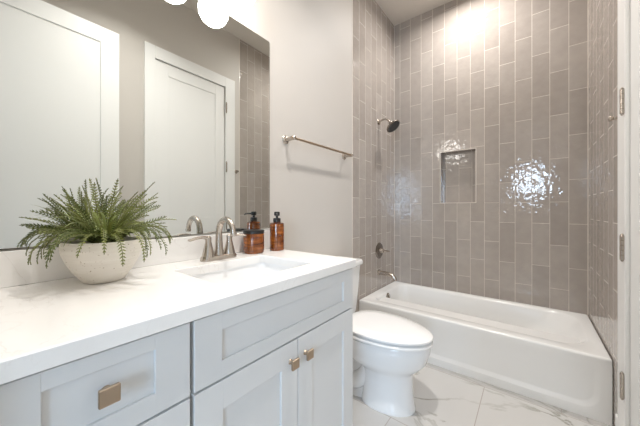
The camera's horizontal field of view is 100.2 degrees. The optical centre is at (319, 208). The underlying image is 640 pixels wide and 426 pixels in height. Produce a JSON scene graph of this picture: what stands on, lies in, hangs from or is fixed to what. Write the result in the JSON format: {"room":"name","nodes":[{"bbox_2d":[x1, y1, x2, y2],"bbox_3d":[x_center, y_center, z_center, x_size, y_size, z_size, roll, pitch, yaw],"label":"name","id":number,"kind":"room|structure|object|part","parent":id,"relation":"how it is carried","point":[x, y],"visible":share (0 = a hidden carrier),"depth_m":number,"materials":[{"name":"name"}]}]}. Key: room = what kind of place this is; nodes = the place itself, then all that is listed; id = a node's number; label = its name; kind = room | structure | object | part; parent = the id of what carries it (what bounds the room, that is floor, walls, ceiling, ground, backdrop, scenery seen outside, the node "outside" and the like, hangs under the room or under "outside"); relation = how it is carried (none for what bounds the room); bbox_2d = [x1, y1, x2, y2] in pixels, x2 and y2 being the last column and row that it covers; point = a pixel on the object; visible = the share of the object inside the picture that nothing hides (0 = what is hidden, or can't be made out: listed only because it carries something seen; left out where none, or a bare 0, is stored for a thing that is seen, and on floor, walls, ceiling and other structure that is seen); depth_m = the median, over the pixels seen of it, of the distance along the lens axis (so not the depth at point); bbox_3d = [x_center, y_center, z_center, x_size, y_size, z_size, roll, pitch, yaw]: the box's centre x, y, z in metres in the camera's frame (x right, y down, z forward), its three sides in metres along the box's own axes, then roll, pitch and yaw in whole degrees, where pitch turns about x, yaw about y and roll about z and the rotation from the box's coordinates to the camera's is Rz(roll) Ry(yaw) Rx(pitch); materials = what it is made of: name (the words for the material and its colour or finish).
{"room":"bathroom","nodes":[
{"label":"bathroom","id":0,"kind":"room"},
{"bbox_2d":[0,0,393,311],"bbox_3d":[-0.082,-0.439,1.887,0.100,3.160,2.995,0,0,38],"label":"wall","id":1,"kind":"structure","parent":0,"point":[310,41],"depth_m":2.02,"materials":[{"name":"paint"}]},
{"bbox_2d":[0,0,269,249],"bbox_3d":[-0.613,-0.423,1.115,0.018,1.074,1.065,0,0,38],"label":"vanity mirror","id":2,"kind":"object","parent":1,"relation":"attached to","point":[174,95],"visible":0.91,"depth_m":1.00,"materials":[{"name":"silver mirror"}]},
{"bbox_2d":[0,230,269,287],"bbox_3d":[-0.621,0.171,1.105,0.018,0.102,1.096,0,0,38],"label":"backsplash","id":3,"kind":"structure","parent":1,"relation":"attached to","point":[15,270],"depth_m":0.84,"materials":[{"name":"stone"}]},
{"bbox_2d":[282,135,352,159],"bbox_3d":[0.022,-0.424,1.871,0.084,0.054,0.708,0,0,38],"label":"towel bar","id":4,"kind":"object","parent":1,"relation":"attached to","point":[285,139],"visible":1,"depth_m":1.73,"materials":[{"name":"silver metal"}]},
{"bbox_3d":[-0.179,-0.424,1.614,0.084,0.054,0.054,0,0,38],"label":"post","id":5,"kind":"part","parent":4,"relation":"part of","materials":[{"name":"silver metal"}]},
{"bbox_3d":[0.225,-0.424,2.128,0.084,0.054,0.054,0,0,38],"label":"post","id":6,"kind":"part","parent":4,"relation":"part of","materials":[{"name":"silver metal"}]},
{"bbox_2d":[352,0,352,257],"bbox_3d":[0.272,-0.439,2.257,0.006,3.160,0.009,0,0,38],"label":"trim","id":7,"kind":"structure","parent":1,"relation":"attached to","point":[352,0],"depth_m":2.25,"materials":[{"name":"tile"}]},
{"bbox_2d":[375,243,389,258],"bbox_3d":[0.620,0.413,2.640,0.074,0.158,0.171,0,0,38],"label":"shower valve","id":8,"kind":"object","parent":1,"relation":"attached to","point":[379,251],"visible":1,"depth_m":2.63,"materials":[{"name":"silver metal"}]},
{"bbox_3d":[0.593,0.413,2.653,0.014,0.158,0.158,0,0,38],"label":"valve plate","id":9,"kind":"part","parent":8,"relation":"part of","materials":[{"name":"silver metal"}]},
{"bbox_3d":[0.637,0.413,2.659,0.129,0.056,0.048,0,0,-38],"label":"lever","id":10,"kind":"part","parent":8,"relation":"part of","materials":[{"name":"silver metal"}]},
{"bbox_2d":[377,269,396,280],"bbox_3d":[0.655,0.642,2.592,0.189,0.088,0.062,0,0,38],"label":"tub spout","id":11,"kind":"object","parent":1,"relation":"attached to","point":[379,272],"visible":1,"depth_m":2.58,"materials":[{"name":"silver metal"}]},
{"bbox_2d":[377,118,399,132],"bbox_3d":[0.663,-0.814,2.581,0.213,0.147,0.144,0,0,38],"label":"shower fixture","id":12,"kind":"object","parent":1,"relation":"attached to","point":[393,125],"visible":1,"depth_m":2.55,"materials":[{"name":"silver metal"}]},
{"bbox_2d":[375,0,452,25],"bbox_3d":[0.519,-2.059,1.338,1.724,0.080,3.115,0,0,38],"label":"ceiling","id":13,"kind":"structure","parent":0,"point":[397,11],"depth_m":2.68,"materials":[{"name":"beige paint"}]},
{"bbox_2d":[353,363,610,425],"bbox_3d":[0.519,1.181,1.338,1.724,0.080,3.115,0,0,38],"label":"floor","id":14,"kind":"structure","parent":0,"point":[442,396],"depth_m":1.52,"materials":[{"name":"stone"}]},
{"bbox_2d":[0,322,189,425],"bbox_3d":[-0.620,0.700,0.647,0.578,0.882,0.366,0,0,38],"label":"base cabinet","id":15,"kind":"object","parent":14,"relation":"on","point":[145,381],"visible":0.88,"depth_m":0.51,"materials":[{"name":"paint"}]},
{"bbox_3d":[-0.391,0.340,0.493,0.028,0.033,0.033,0,0,38],"label":"knob","id":16,"kind":"part","parent":15,"relation":"part of","materials":[{"name":"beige metal"}]},
{"bbox_3d":[-0.409,0.589,0.508,0.020,0.289,0.316,0,0,38],"label":"drawer","id":17,"kind":"part","parent":15,"relation":"part of","materials":[{"name":"paint"}]},
{"bbox_2d":[188,268,352,425],"bbox_3d":[-0.282,0.700,1.077,0.578,0.882,0.726,0,0,38],"label":"base cabinet","id":18,"kind":"object","parent":14,"relation":"on","point":[283,358],"visible":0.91,"depth_m":0.85,"materials":[{"name":"paint"}]},
{"bbox_2d":[0,248,355,384],"bbox_3d":[-0.402,0.239,0.933,0.573,0.034,1.096,0,0,38],"label":"countertop","id":19,"kind":"structure","parent":18,"relation":"on","point":[48,324],"depth_m":0.64,"materials":[{"name":"stone"}]},
{"bbox_2d":[25,178,175,283],"bbox_3d":[-0.624,0.060,0.822,0.317,0.323,0.380,0,0,38],"label":"potted fern","id":20,"kind":"object","parent":19,"relation":"on","point":[104,252],"visible":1,"depth_m":0.78,"materials":[{"name":"green plant"}]},
{"bbox_2d":[59,236,143,283],"bbox_3d":[-0.673,0.159,0.834,0.205,0.126,0.205,0,0,38],"label":"bowl","id":21,"kind":"object","parent":20,"relation":"attached to","point":[91,266],"depth_m":0.77,"materials":[{"name":"white ceramic"}]},
{"bbox_2d":[188,216,245,261],"bbox_3d":[-0.411,0.127,1.159,0.149,0.189,0.270,0,0,38],"label":"faucet","id":22,"kind":"object","parent":19,"relation":"on","point":[208,254],"visible":1,"depth_m":1.17,"materials":[{"name":"silver metal"}]},
{"bbox_3d":[-0.497,0.160,1.126,0.054,0.093,0.111,0,0,38],"label":"handle","id":23,"kind":"part","parent":22,"relation":"part of","materials":[{"name":"silver metal"}]},
{"bbox_3d":[-0.448,0.211,1.188,0.056,0.022,0.166,0,0,38],"label":"plate","id":24,"kind":"part","parent":22,"relation":"part of","materials":[{"name":"silver metal"}]},
{"bbox_3d":[-0.410,0.119,1.158,0.144,0.172,0.046,0,0,38],"label":"spout","id":25,"kind":"part","parent":22,"relation":"part of","materials":[{"name":"silver metal"}]},
{"bbox_3d":[-0.399,0.160,1.251,0.054,0.093,0.111,0,0,38],"label":"handle","id":26,"kind":"part","parent":22,"relation":"part of","materials":[{"name":"silver metal"}]},
{"bbox_2d":[192,262,291,284],"bbox_3d":[-0.282,0.323,1.033,0.351,0.133,0.448,0,0,38],"label":"sink basin","id":27,"kind":"object","parent":19,"relation":"in","point":[236,274],"visible":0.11,"depth_m":1.19,"materials":[{"name":"white ceramic"}]},
{"bbox_2d":[243,229,263,253],"bbox_3d":[-0.336,0.164,1.355,0.105,0.116,0.105,0,0,38],"label":"candle jar","id":28,"kind":"object","parent":19,"relation":"on","point":[253,242],"visible":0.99,"depth_m":1.31,"materials":[{"name":"orange glass"}]},
{"bbox_3d":[-0.336,0.114,1.355,0.105,0.017,0.105,0,0,38],"label":"lid","id":29,"kind":"part","parent":28,"relation":"part of","materials":[{"name":"black plastic"}]},
{"bbox_2d":[270,212,283,250],"bbox_3d":[-0.231,0.118,1.444,0.082,0.206,0.078,0,0,38],"label":"soap bottle","id":30,"kind":"object","parent":19,"relation":"on","point":[276,227],"visible":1,"depth_m":1.42,"materials":[{"name":"orange glass"}]},
{"bbox_3d":[-0.195,0.740,0.781,0.020,0.592,0.358,0,0,38],"label":"door","id":31,"kind":"part","parent":18,"relation":"part of","materials":[{"name":"paint"}]},
{"bbox_3d":[-0.087,0.507,0.879,0.028,0.032,0.032,0,0,38],"label":"knob","id":32,"kind":"part","parent":18,"relation":"part of","materials":[{"name":"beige metal"}]},
{"bbox_3d":[-0.042,0.507,0.937,0.028,0.032,0.032,0,0,38],"label":"knob","id":33,"kind":"part","parent":18,"relation":"part of","materials":[{"name":"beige metal"}]},
{"bbox_3d":[0.029,0.740,1.065,0.020,0.592,0.358,0,0,38],"label":"door","id":34,"kind":"part","parent":18,"relation":"part of","materials":[{"name":"paint"}]},
{"bbox_2d":[337,256,432,416],"bbox_3d":[0.308,0.754,1.677,0.761,0.774,0.456,0,0,38],"label":"toilet","id":35,"kind":"object","parent":14,"relation":"on","point":[388,349],"visible":0.62,"depth_m":1.49,"materials":[{"name":"ceramic"}]},
{"bbox_3d":[0.097,0.385,1.842,0.224,0.036,0.456,0,0,38],"label":"tank lid","id":36,"kind":"part","parent":35,"relation":"part of","materials":[{"name":"white ceramic"}]},
{"bbox_3d":[0.093,0.580,1.845,0.206,0.353,0.420,0,0,38],"label":"tank","id":37,"kind":"part","parent":35,"relation":"part of","materials":[{"name":"white ceramic"}]},
{"bbox_3d":[0.400,0.741,1.604,0.525,0.026,0.382,0,0,38],"label":"seat","id":38,"kind":"part","parent":35,"relation":"part of","materials":[{"name":"plastic"}]},
{"bbox_3d":[0.400,0.710,1.604,0.526,0.036,0.382,0,0,38],"label":"lid","id":39,"kind":"part","parent":35,"relation":"part of","materials":[{"name":"plastic"}]},
{"bbox_2d":[359,281,612,425],"bbox_3d":[1.179,0.968,2.178,1.518,0.347,0.773,0,0,38],"label":"bathtub","id":40,"kind":"object","parent":14,"relation":"on","point":[554,357],"visible":0.82,"depth_m":1.77,"materials":[{"name":"ceramic"}]},
{"bbox_2d":[359,281,611,365],"bbox_3d":[1.179,0.934,2.178,1.518,0.279,0.773,0,0,38],"label":"basin","id":41,"kind":"object","parent":40,"relation":"in","point":[466,329],"depth_m":1.92,"materials":[{"name":"ceramic"}]},
{"bbox_2d":[395,0,587,314],"bbox_3d":[1.457,-0.439,2.531,1.524,3.160,0.120,0,0,38],"label":"wall","id":42,"kind":"structure","parent":0,"point":[505,80],"depth_m":2.38,"materials":[{"name":"tile"}]},
{"bbox_2d":[394,26,394,274],"bbox_3d":[1.419,-0.611,2.482,1.524,2.815,0.004,0,0,38],"label":"trim","id":43,"kind":"structure","parent":42,"relation":"attached to","point":[394,26],"depth_m":2.95,"materials":[{"name":"tile"}]},
{"bbox_2d":[440,148,475,202],"bbox_3d":[1.321,-0.309,2.567,0.316,0.509,0.014,0,0,38],"label":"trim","id":44,"kind":"structure","parent":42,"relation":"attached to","point":[470,148],"depth_m":2.66,"materials":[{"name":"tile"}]},
{"bbox_2d":[588,0,617,425],"bbox_3d":[1.824,-0.439,1.668,0.120,3.160,0.983,0,0,38],"label":"wall","id":45,"kind":"structure","parent":0,"point":[602,14],"depth_m":1.61,"materials":[{"name":"tile"}]},
{"bbox_3d":[0.899,-0.439,0.491,0.120,3.160,2.012,0,0,38],"label":"wall","id":46,"kind":"structure","parent":0,"visible":0},
{"bbox_2d":[608,116,617,121],"bbox_3d":[1.423,-0.437,1.290,0.043,0.044,0.044,0,0,38],"label":"robe hook","id":47,"kind":"object","parent":46,"relation":"attached to","point":[610,118],"visible":0.48,"depth_m":1.29,"materials":[{"name":"silver metal"}]},
{"bbox_2d":[615,414,617,425],"bbox_3d":[1.441,1.074,1.289,0.014,0.135,0.067,0,0,38],"label":"baseboard","id":48,"kind":"structure","parent":46,"relation":"attached to","point":[616,415],"depth_m":1.30,"materials":[{"name":"white wood"}]},
{"bbox_2d":[618,0,629,425],"bbox_3d":[1.129,-0.171,0.896,0.019,2.625,0.934,0,0,38],"label":"trim","id":49,"kind":"structure","parent":46,"relation":"attached to","point":[623,5],"depth_m":1.17,"materials":[{"name":"white wood"}]},
{"bbox_2d":[620,0,639,425],"bbox_3d":[1.132,-0.120,0.883,0.066,2.498,0.732,0,0,38],"label":"door","id":50,"kind":"structure","parent":46,"relation":"in","point":[634,4],"depth_m":1.11,"materials":[{"name":"white wood"}]}
]}

